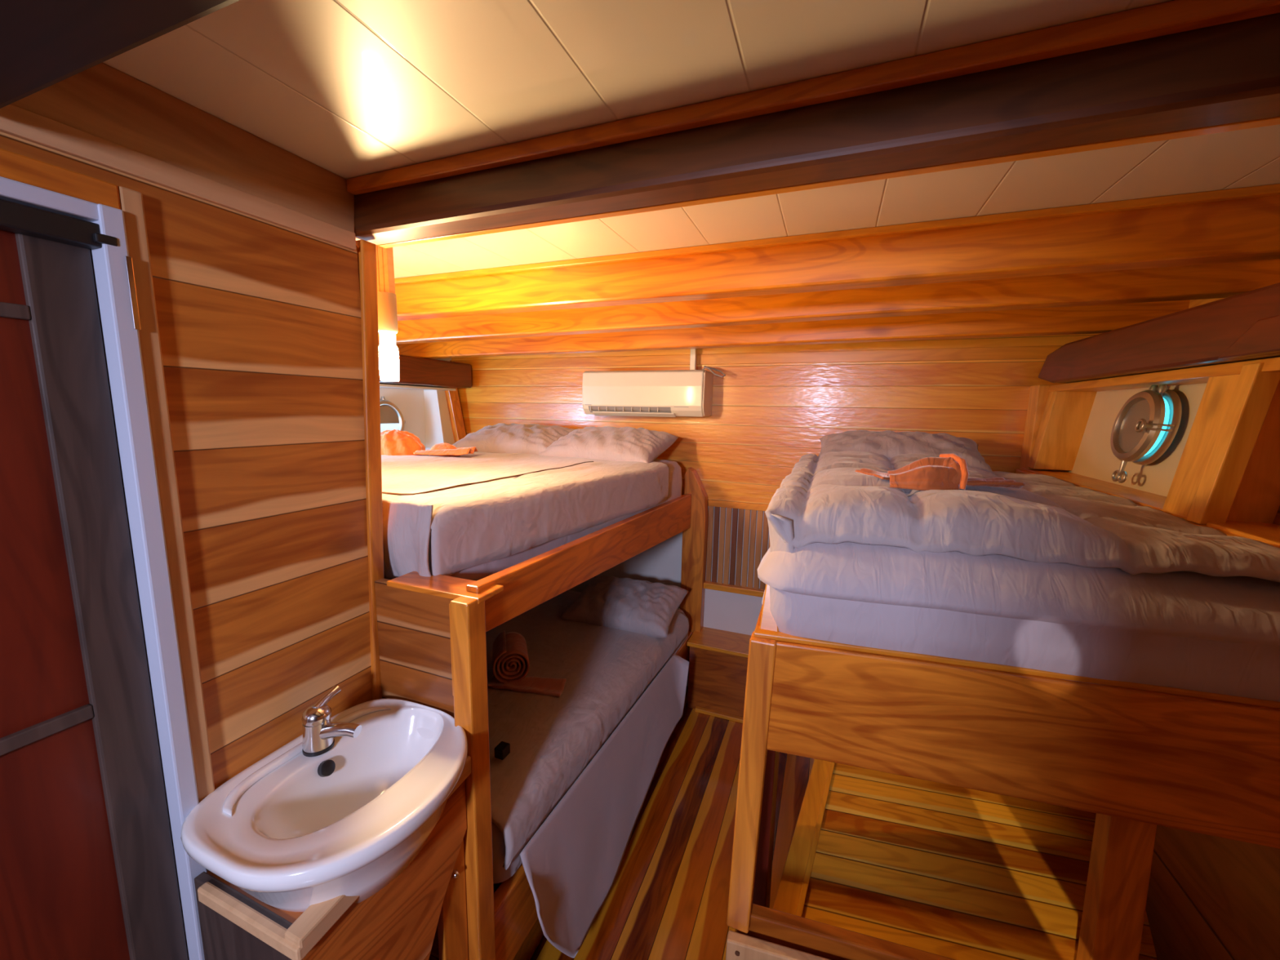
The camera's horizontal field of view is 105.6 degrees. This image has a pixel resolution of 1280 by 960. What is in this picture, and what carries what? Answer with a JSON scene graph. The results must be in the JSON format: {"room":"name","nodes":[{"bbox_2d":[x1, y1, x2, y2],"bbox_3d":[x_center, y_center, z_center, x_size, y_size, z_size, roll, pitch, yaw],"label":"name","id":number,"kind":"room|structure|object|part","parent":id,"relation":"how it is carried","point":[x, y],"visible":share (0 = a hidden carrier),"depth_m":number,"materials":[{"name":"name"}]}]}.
{"room":"ship interior","nodes":[
{"label":"ship interior","id":0,"kind":"room"},
{"bbox_2d":[0,131,372,789],"bbox_3d":[-1.012,0.623,0.212,0.030,1.990,2.090,4,9,21],"label":"wall","id":1,"kind":"structure","parent":0,"point":[260,322],"depth_m":0.89,"materials":[{"name":"brown wood"}]},
{"bbox_2d":[0,147,214,959],"bbox_3d":[-0.895,0.602,0.487,0.057,1.956,0.787,4,9,21],"label":"door","id":2,"kind":"structure","parent":1,"relation":"in","point":[105,758],"depth_m":0.69,"materials":[{"name":"brown wood"}]},
{"bbox_3d":[-0.910,0.100,0.386,0.012,0.578,0.618,4,9,21],"label":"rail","id":3,"kind":"part","parent":2,"relation":"part of","materials":[{"name":"red wood"}]},
{"bbox_3d":[-0.886,-0.347,0.337,0.044,0.034,0.761,4,9,21],"label":"head casing","id":4,"kind":"part","parent":2,"relation":"part of","materials":[{"name":"brown wood"}]},
{"bbox_3d":[-0.722,-0.266,0.692,0.003,0.100,0.007,4,9,21],"label":"strike plate","id":5,"kind":"part","parent":2,"relation":"part of","materials":[{"name":"silver metal"}]},
{"bbox_3d":[-0.759,0.553,0.839,0.044,1.956,0.026,4,9,21],"label":"casing","id":6,"kind":"part","parent":2,"relation":"part of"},
{"bbox_2d":[0,103,355,250],"bbox_3d":[-0.992,-0.365,0.062,0.039,0.034,2.082,4,9,21],"label":"trim","id":7,"kind":"structure","parent":1,"relation":"attached to","point":[15,121],"depth_m":0.71,"materials":[{"name":"brown wood"}]},
{"bbox_2d":[10,62,354,232],"bbox_3d":[-0.989,-0.431,0.054,0.041,0.098,2.085,4,9,21],"label":"trim","id":8,"kind":"structure","parent":1,"relation":"attached to","point":[101,100],"depth_m":0.75,"materials":[{"name":"brown wood"}]},
{"bbox_2d":[355,240,384,700],"bbox_3d":[-0.630,0.484,1.157,0.040,2.005,0.117,4,9,21],"label":"trim","id":9,"kind":"structure","parent":1,"relation":"attached to","point":[366,251],"depth_m":1.08,"materials":[{"name":"brown wood"}]},
{"bbox_2d":[376,244,399,381],"bbox_3d":[-0.667,-0.457,1.276,0.052,0.388,0.052,-3,9,-24],"label":"wall lamp","id":10,"kind":"object","parent":9,"relation":"attached to","point":[388,358],"visible":0.78,"depth_m":1.26,"materials":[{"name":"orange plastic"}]},
{"bbox_3d":[-0.669,-0.329,1.295,0.049,0.128,0.049,4,9,21],"label":"lamp glass","id":11,"kind":"part","parent":10,"relation":"part of","materials":[{"name":"white glass"}]},
{"bbox_2d":[379,358,451,448],"bbox_3d":[-1.658,0.204,2.587,0.080,2.110,1.900,4,9,21],"label":"wall","id":12,"kind":"structure","parent":0,"point":[411,402],"depth_m":3.00,"materials":[{"name":"white paint"}]},
{"bbox_2d":[379,383,466,448],"bbox_3d":[-1.556,-0.252,2.499,0.230,0.520,1.730,4,9,21],"label":"window","id":13,"kind":"structure","parent":12,"relation":"in","point":[443,418],"depth_m":3.10,"materials":[{"name":"brown wood"}]},
{"bbox_2d":[379,395,405,431],"bbox_3d":[-1.455,-0.308,2.773,0.089,0.335,0.276,4,9,21],"label":"porthole","id":14,"kind":"object","parent":13,"relation":"attached to","point":[391,417],"visible":0.29,"depth_m":2.79,"materials":[{"name":"grey metal"}]},
{"bbox_3d":[-1.446,-0.331,2.764,0.024,0.184,0.185,4,9,21],"label":"glass","id":15,"kind":"part","parent":14,"relation":"part of","materials":[{"name":"beige"}]},
{"bbox_2d":[378,354,471,387],"bbox_3d":[-1.517,-0.569,2.385,0.220,0.153,1.770,4,9,21],"label":"beam","id":16,"kind":"structure","parent":12,"relation":"attached to","point":[413,371],"depth_m":2.85,"materials":[{"name":"brown wood"}]},
{"bbox_2d":[530,685,814,959],"bbox_3d":[-0.368,1.544,1.012,3.800,0.040,4.400,4,9,21],"label":"floor","id":17,"kind":"structure","parent":0,"point":[668,898],"depth_m":1.84,"materials":[{"name":"brown wood"}]},
{"bbox_2d":[194,755,471,959],"bbox_3d":[-0.555,1.054,0.969,0.275,0.934,0.361,4,9,21],"label":"vanity cabinet","id":18,"kind":"object","parent":17,"relation":"on","point":[400,921],"visible":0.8,"depth_m":0.83,"materials":[{"name":"brown wood"}]},
{"bbox_3d":[-0.631,1.101,0.830,0.240,0.880,0.015,4,9,21],"label":"panel","id":19,"kind":"part","parent":18,"relation":"part of","materials":[{"name":"brown wood"}]},
{"bbox_2d":[180,698,467,911],"bbox_3d":[-0.528,0.612,0.903,0.374,0.169,0.412,4,9,21],"label":"basin","id":20,"kind":"object","parent":18,"relation":"in","point":[294,831],"visible":0.91,"depth_m":0.84,"materials":[{"name":"white ceramic"}]},
{"bbox_2d":[301,685,361,756],"bbox_3d":[-0.596,0.480,0.955,0.120,0.095,0.088,4,9,21],"label":"faucet","id":21,"kind":"object","parent":20,"relation":"on","point":[319,732],"visible":1,"depth_m":0.93,"materials":[{"name":"silver metal"}]},
{"bbox_3d":[-0.629,0.441,0.976,0.020,0.026,0.065,2,8,4],"label":"lever","id":22,"kind":"part","parent":21,"relation":"part of","materials":[{"name":"silver metal"}]},
{"bbox_3d":[-0.588,0.490,0.943,0.095,0.044,0.032,3,9,13],"label":"spout","id":23,"kind":"part","parent":21,"relation":"part of","materials":[{"name":"silver metal"}]},
{"bbox_3d":[-0.450,1.081,0.936,0.018,0.895,0.348,4,9,21],"label":"panel","id":24,"kind":"part","parent":18,"relation":"part of","materials":[{"name":"brown wood"}]},
{"bbox_3d":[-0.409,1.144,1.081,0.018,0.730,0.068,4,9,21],"label":"cabinet door","id":25,"kind":"part","parent":18,"relation":"part of","materials":[{"name":"brown wood"}]},
{"bbox_2d":[374,466,708,959],"bbox_3d":[-0.799,0.658,2.251,1.782,1.338,1.925,4,9,21],"label":"bunk bed","id":26,"kind":"object","parent":17,"relation":"on","point":[432,630],"visible":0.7,"depth_m":1.11,"materials":[{"name":"brown wood"}]},
{"bbox_3d":[-0.504,0.861,1.171,0.238,1.260,0.023,4,9,21],"label":"foot panel","id":27,"kind":"part","parent":26,"relation":"part of","materials":[{"name":"brown wood"}]},
{"bbox_3d":[-0.369,0.870,1.095,0.052,1.268,0.055,4,9,21],"label":"post","id":28,"kind":"part","parent":26,"relation":"part of","materials":[{"name":"brown wood"}]},
{"bbox_2d":[428,459,682,581],"bbox_3d":[-0.825,0.049,2.165,1.650,0.278,1.680,4,9,21],"label":"mattress","id":29,"kind":"object","parent":26,"relation":"on","point":[477,572],"visible":0.12,"depth_m":1.50,"materials":[{"name":"white fabric"}]},
{"bbox_2d":[453,422,574,454],"bbox_3d":[-0.698,-0.222,2.764,0.660,0.193,0.388,4,9,18],"label":"pillow","id":30,"kind":"object","parent":29,"relation":"on","point":[531,438],"visible":0.67,"depth_m":2.64,"materials":[{"name":"grey fabric"}]},
{"bbox_2d":[381,448,669,579],"bbox_3d":[-0.844,0.020,1.988,1.594,0.211,1.417,4,9,21],"label":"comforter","id":31,"kind":"object","parent":29,"relation":"on","point":[458,513],"visible":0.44,"depth_m":1.42,"materials":[{"name":"white fabric"}]},
{"bbox_2d":[380,429,477,456],"bbox_3d":[-1.045,-0.171,2.350,0.537,0.147,0.251,2,8,4],"label":"towel","id":32,"kind":"object","parent":31,"relation":"on","point":[393,442],"visible":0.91,"depth_m":2.27,"materials":[{"name":"orange fabric"}]},
{"bbox_2d":[537,426,679,462],"bbox_3d":[-0.165,-0.175,2.537,0.640,0.206,0.384,5,9,25],"label":"pillow","id":33,"kind":"object","parent":29,"relation":"on","point":[643,445],"visible":0.73,"depth_m":2.42,"materials":[{"name":"grey fabric"}]},
{"bbox_3d":[-0.045,0.246,1.881,0.033,0.276,1.791,4,9,20],"label":"guard rail","id":34,"kind":"part","parent":26,"relation":"part of","materials":[{"name":"brown wood"}]},
{"bbox_2d":[491,590,688,884],"bbox_3d":[-0.819,0.811,2.278,1.714,0.320,1.715,4,9,21],"label":"mattress","id":35,"kind":"object","parent":26,"relation":"on","point":[500,874],"visible":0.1,"depth_m":1.21,"materials":[{"name":"grey fabric"}]},
{"bbox_2d":[485,591,689,869],"bbox_3d":[-0.661,0.771,2.160,1.376,0.291,1.602,4,9,21],"label":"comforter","id":36,"kind":"object","parent":35,"relation":"on","point":[552,740],"depth_m":1.69,"materials":[{"name":"grey fabric"}]},
{"bbox_3d":[-0.387,0.760,1.367,0.030,0.030,0.035,4,9,21],"label":"bracket","id":37,"kind":"part","parent":36,"relation":"part of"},
{"bbox_2d":[487,630,566,697],"bbox_3d":[-0.426,0.679,1.831,0.326,0.150,0.222,2,8,8],"label":"towel","id":38,"kind":"object","parent":36,"relation":"on","point":[510,660],"visible":1,"depth_m":1.78,"materials":[{"name":"orange fabric"}]},
{"bbox_2d":[560,575,688,637],"bbox_3d":[-0.069,0.642,2.526,0.560,0.194,0.414,4,9,19],"label":"pillow","id":39,"kind":"object","parent":36,"relation":"on","point":[645,607],"visible":0.97,"depth_m":2.41,"materials":[{"name":"white fabric"}]},
{"bbox_2d":[520,653,688,958],"bbox_3d":[-0.034,1.092,1.837,0.086,0.460,1.330,4,9,21],"label":"sheet","id":40,"kind":"object","parent":35,"relation":"hanging from","point":[571,864],"visible":1,"depth_m":1.58,"materials":[{"name":"grey fabric"}]},
{"bbox_3d":[-0.039,1.042,1.994,0.035,0.260,1.780,4,9,21],"label":"rail","id":41,"kind":"part","parent":26,"relation":"part of","materials":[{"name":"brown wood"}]},
{"bbox_2d":[687,626,751,723],"bbox_3d":[0.555,1.092,2.698,0.560,0.398,0.230,4,9,21],"label":"step","id":42,"kind":"structure","parent":17,"relation":"on","point":[718,659],"depth_m":2.66,"materials":[{"name":"brown wood"}]},
{"bbox_2d":[725,584,1279,959],"bbox_3d":[0.946,0.782,1.658,1.003,1.325,1.771,4,9,21],"label":"bunk bed","id":43,"kind":"object","parent":17,"relation":"on","point":[952,808],"visible":0.82,"depth_m":0.95,"materials":[{"name":"brown wood"}]},
{"bbox_3d":[0.234,0.641,1.022,0.067,0.656,0.060,4,9,21],"label":"post","id":44,"kind":"part","parent":43,"relation":"part of","materials":[{"name":"brown wood"}]},
{"bbox_3d":[0.536,0.280,1.795,0.030,0.145,1.691,4,9,20],"label":"rail","id":45,"kind":"part","parent":43,"relation":"part of","materials":[{"name":"brown wood"}]},
{"bbox_3d":[0.666,1.014,0.961,0.932,0.098,0.030,3,9,15],"label":"rail","id":46,"kind":"part","parent":43,"relation":"part of","materials":[{"name":"brown wood"}]},
{"bbox_2d":[757,542,1279,702],"bbox_3d":[0.977,0.140,1.562,0.967,0.234,1.681,4,9,21],"label":"mattress","id":47,"kind":"object","parent":43,"relation":"on","point":[1188,630],"visible":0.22,"depth_m":0.84,"materials":[{"name":"white fabric"}]},
{"bbox_2d":[817,429,995,475],"bbox_3d":[1.108,-0.111,2.105,0.660,0.200,0.388,5,9,24],"label":"pillow","id":48,"kind":"object","parent":47,"relation":"on","point":[888,443],"visible":0.5,"depth_m":2.02,"materials":[{"name":"grey fabric"}]},
{"bbox_2d":[761,450,1279,604],"bbox_3d":[0.896,0.100,1.417,0.898,0.265,1.272,4,9,21],"label":"comforter","id":49,"kind":"object","parent":47,"relation":"on","point":[1049,519],"visible":0.86,"depth_m":0.94,"materials":[{"name":"white fabric"}]},
{"bbox_2d":[854,453,1024,490],"bbox_3d":[0.709,-0.023,1.168,0.346,0.085,0.186,4,9,21],"label":"towel","id":50,"kind":"object","parent":49,"relation":"on","point":[947,471],"visible":0.99,"depth_m":1.12,"materials":[{"name":"orange fabric"}]},
{"bbox_3d":[0.682,0.458,0.880,0.921,0.234,0.035,3,9,15],"label":"rail","id":51,"kind":"part","parent":43,"relation":"part of","materials":[{"name":"brown wood"}]},
{"bbox_3d":[0.884,1.022,0.930,0.105,1.060,0.059,4,9,21],"label":"post","id":52,"kind":"part","parent":43,"relation":"part of","materials":[{"name":"brown wood"}]},
{"bbox_2d":[102,0,1279,278],"bbox_3d":[-0.330,-0.579,0.702,4.000,0.030,4.400,4,9,21],"label":"ceiling","id":53,"kind":"structure","parent":0,"point":[348,88],"depth_m":0.69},
{"bbox_2d":[0,0,239,108],"bbox_3d":[0.143,-0.407,0.107,2.028,0.120,0.206,4,9,21],"label":"ceiling beam","id":54,"kind":"structure","parent":53,"relation":"attached to","point":[44,43],"depth_m":0.44,"materials":[{"name":"brown wood"}]},
{"bbox_2d":[395,299,1190,358],"bbox_3d":[0.204,-0.689,2.254,3.500,0.182,0.080,4,9,21],"label":"ceiling beam","id":55,"kind":"structure","parent":53,"relation":"attached to","point":[1101,318],"depth_m":1.99,"materials":[{"name":"brown wood"}]},
{"bbox_2d":[346,0,1279,195],"bbox_3d":[0.353,-0.528,0.627,2.029,0.025,0.020,4,9,21],"label":"trim","id":56,"kind":"structure","parent":53,"relation":"attached to","point":[1175,16],"depth_m":0.64,"materials":[{"name":"brown wood"}]},
{"bbox_2d":[354,13,1279,244],"bbox_3d":[0.346,-0.500,0.688,2.080,0.098,0.080,4,9,21],"label":"ceiling beam","id":57,"kind":"structure","parent":53,"relation":"attached to","point":[1228,73],"depth_m":0.66,"materials":[{"name":"brown wood"}]},
{"bbox_2d":[378,115,1279,248],"bbox_3d":[0.371,-0.468,0.737,2.065,0.015,0.020,4,9,21],"label":"trim","id":58,"kind":"structure","parent":57,"relation":"attached to","point":[1274,120],"depth_m":0.73,"materials":[{"name":"brown wood"}]},
{"bbox_2d":[377,258,1279,345],"bbox_3d":[0.057,-0.650,1.883,3.500,0.158,0.080,4,9,21],"label":"ceiling beam","id":59,"kind":"structure","parent":53,"relation":"attached to","point":[1222,280],"depth_m":1.57,"materials":[{"name":"brown wood"}]},
{"bbox_2d":[394,183,1279,284],"bbox_3d":[-0.106,-0.662,1.459,3.500,0.017,0.018,4,9,21],"label":"trim","id":60,"kind":"structure","parent":53,"relation":"attached to","point":[1269,189],"depth_m":1.17,"materials":[{"name":"brown wood"}]},
{"bbox_2d":[395,195,1279,320],"bbox_3d":[-0.089,-0.611,1.513,3.500,0.132,0.080,4,9,21],"label":"ceiling beam","id":61,"kind":"structure","parent":53,"relation":"attached to","point":[1243,229],"depth_m":1.20,"materials":[{"name":"brown wood"}]},
{"bbox_2d":[451,333,1102,685],"bbox_3d":[0.413,0.213,2.773,3.800,2.110,0.040,4,9,21],"label":"wall","id":62,"kind":"structure","parent":0,"point":[764,418],"depth_m":2.57,"materials":[{"name":"brown wood"}]},
{"bbox_2d":[582,369,713,417],"bbox_3d":[0.034,-0.477,2.699,0.703,0.246,0.197,4,9,21],"label":"air conditioner","id":63,"kind":"object","parent":62,"relation":"attached to","point":[671,393],"visible":0.96,"depth_m":2.60,"materials":[{"name":"beige plastic"}]},
{"bbox_2d":[588,405,671,413],"bbox_3d":[-0.058,-0.383,2.670,0.485,0.042,0.044,4,9,21],"label":"air vent","id":64,"kind":"object","parent":63,"relation":"attached to","point":[592,409],"depth_m":2.65,"materials":[{"name":"white plastic"}]},
{"bbox_2d":[689,348,697,369],"bbox_3d":[0.289,-0.708,2.608,0.030,0.245,0.030,4,9,21],"label":"conduit","id":65,"kind":"object","parent":63,"relation":"attached to","point":[693,357],"visible":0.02,"depth_m":2.60,"materials":[{"name":"beige plastic"}]},
{"bbox_2d":[702,365,725,377],"bbox_3d":[0.369,-0.574,2.566,0.076,0.073,0.173,-4,10,-31],"label":"cable","id":66,"kind":"object","parent":63,"relation":"attached to","point":[705,366],"visible":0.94,"depth_m":2.53,"materials":[{"name":"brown plastic"}]},
{"bbox_2d":[703,506,769,597],"bbox_3d":[0.599,0.397,2.685,0.485,0.482,0.045,4,9,21],"label":"slatted panel","id":67,"kind":"object","parent":62,"relation":"attached to","point":[727,585],"visible":0.75,"depth_m":2.72,"materials":[{"name":"brown wood"}]},
{"bbox_2d":[707,499,768,511],"bbox_3d":[0.768,0.157,2.597,0.820,0.035,0.020,4,9,21],"label":"trim","id":68,"kind":"structure","parent":62,"relation":"attached to","point":[751,506],"depth_m":2.68,"materials":[{"name":"brown wood"}]},
{"bbox_2d":[449,345,1062,368],"bbox_3d":[0.270,-0.663,2.679,3.320,0.055,0.015,4,9,21],"label":"trim","id":69,"kind":"structure","parent":62,"relation":"attached to","point":[1015,352],"depth_m":2.47,"materials":[{"name":"brown wood"}]},
{"bbox_2d":[1019,384,1064,471],"bbox_3d":[1.821,-0.211,2.079,0.260,0.380,0.100,4,9,21],"label":"trim","id":70,"kind":"structure","parent":62,"relation":"attached to","point":[1038,394],"depth_m":2.09,"materials":[{"name":"brown wood"}]},
{"bbox_2d":[1015,356,1279,547],"bbox_3d":[1.210,-0.015,0.667,0.219,0.402,3.120,4,9,21],"label":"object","id":71,"kind":"structure","parent":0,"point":[1220,470],"depth_m":1.17,"materials":[{"name":"brown wood"}]},
{"bbox_3d":[1.658,-0.157,1.587,0.068,0.370,0.940,4,9,21],"label":"panel","id":72,"kind":"part","parent":71,"relation":"part of","materials":[{"name":"brown wood"}]},
{"bbox_2d":[1110,384,1182,483],"bbox_3d":[1.569,-0.144,1.528,0.091,0.311,0.251,4,9,21],"label":"porthole","id":73,"kind":"object","parent":71,"relation":"attached to","point":[1146,425],"visible":1,"depth_m":1.48,"materials":[{"name":"grey metal"}]},
{"bbox_3d":[1.559,-0.168,1.527,0.028,0.167,0.168,4,9,21],"label":"glass","id":74,"kind":"part","parent":73,"relation":"part of","materials":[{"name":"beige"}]},
{"bbox_3d":[1.558,-0.169,1.527,0.050,0.225,0.227,4,9,21],"label":"hinged frame","id":75,"kind":"part","parent":73,"relation":"part of","materials":[{"name":"grey metal"}]},
{"bbox_3d":[1.501,-0.163,1.458,0.013,0.040,0.041,4,9,21],"label":"ring handle","id":76,"kind":"part","parent":73,"relation":"part of","materials":[{"name":"grey metal"}]},
{"bbox_3d":[1.596,-0.163,1.513,0.024,0.187,0.189,4,9,21],"label":"pane","id":77,"kind":"part","parent":73,"relation":"part of","materials":[{"name":"teal"}]},
{"bbox_3d":[1.196,0.163,0.698,0.155,0.027,3.120,4,9,21],"label":"sill","id":78,"kind":"part","parent":71,"relation":"part of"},
{"bbox_2d":[1188,297,1224,308],"bbox_3d":[1.208,-0.085,0.105,0.040,0.720,4.300,4,9,21],"label":"wall","id":79,"kind":"structure","parent":0,"point":[1193,303],"depth_m":1.54,"materials":[{"name":"brown wood"}]},
{"bbox_2d":[1038,282,1279,382],"bbox_3d":[1.124,-0.226,0.279,0.260,0.145,3.796,4,9,21],"label":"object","id":80,"kind":"structure","parent":79,"relation":"attached to","point":[1197,336],"depth_m":1.26,"materials":[{"name":"brown wood"}]},
{"bbox_2d":[1217,315,1279,359],"bbox_3d":[0.922,-0.180,0.150,0.018,0.084,1.998,4,9,21],"label":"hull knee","id":81,"kind":"object","parent":80,"relation":"attached to","point":[1263,337],"visible":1,"depth_m":0.97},
{"bbox_2d":[1145,825,1279,959],"bbox_3d":[1.034,0.937,0.316,0.135,1.410,4.300,4,9,21],"label":"wall","id":82,"kind":"structure","parent":0,"point":[1209,897],"depth_m":1.06,"materials":[{"name":"brown wood"}]}
]}

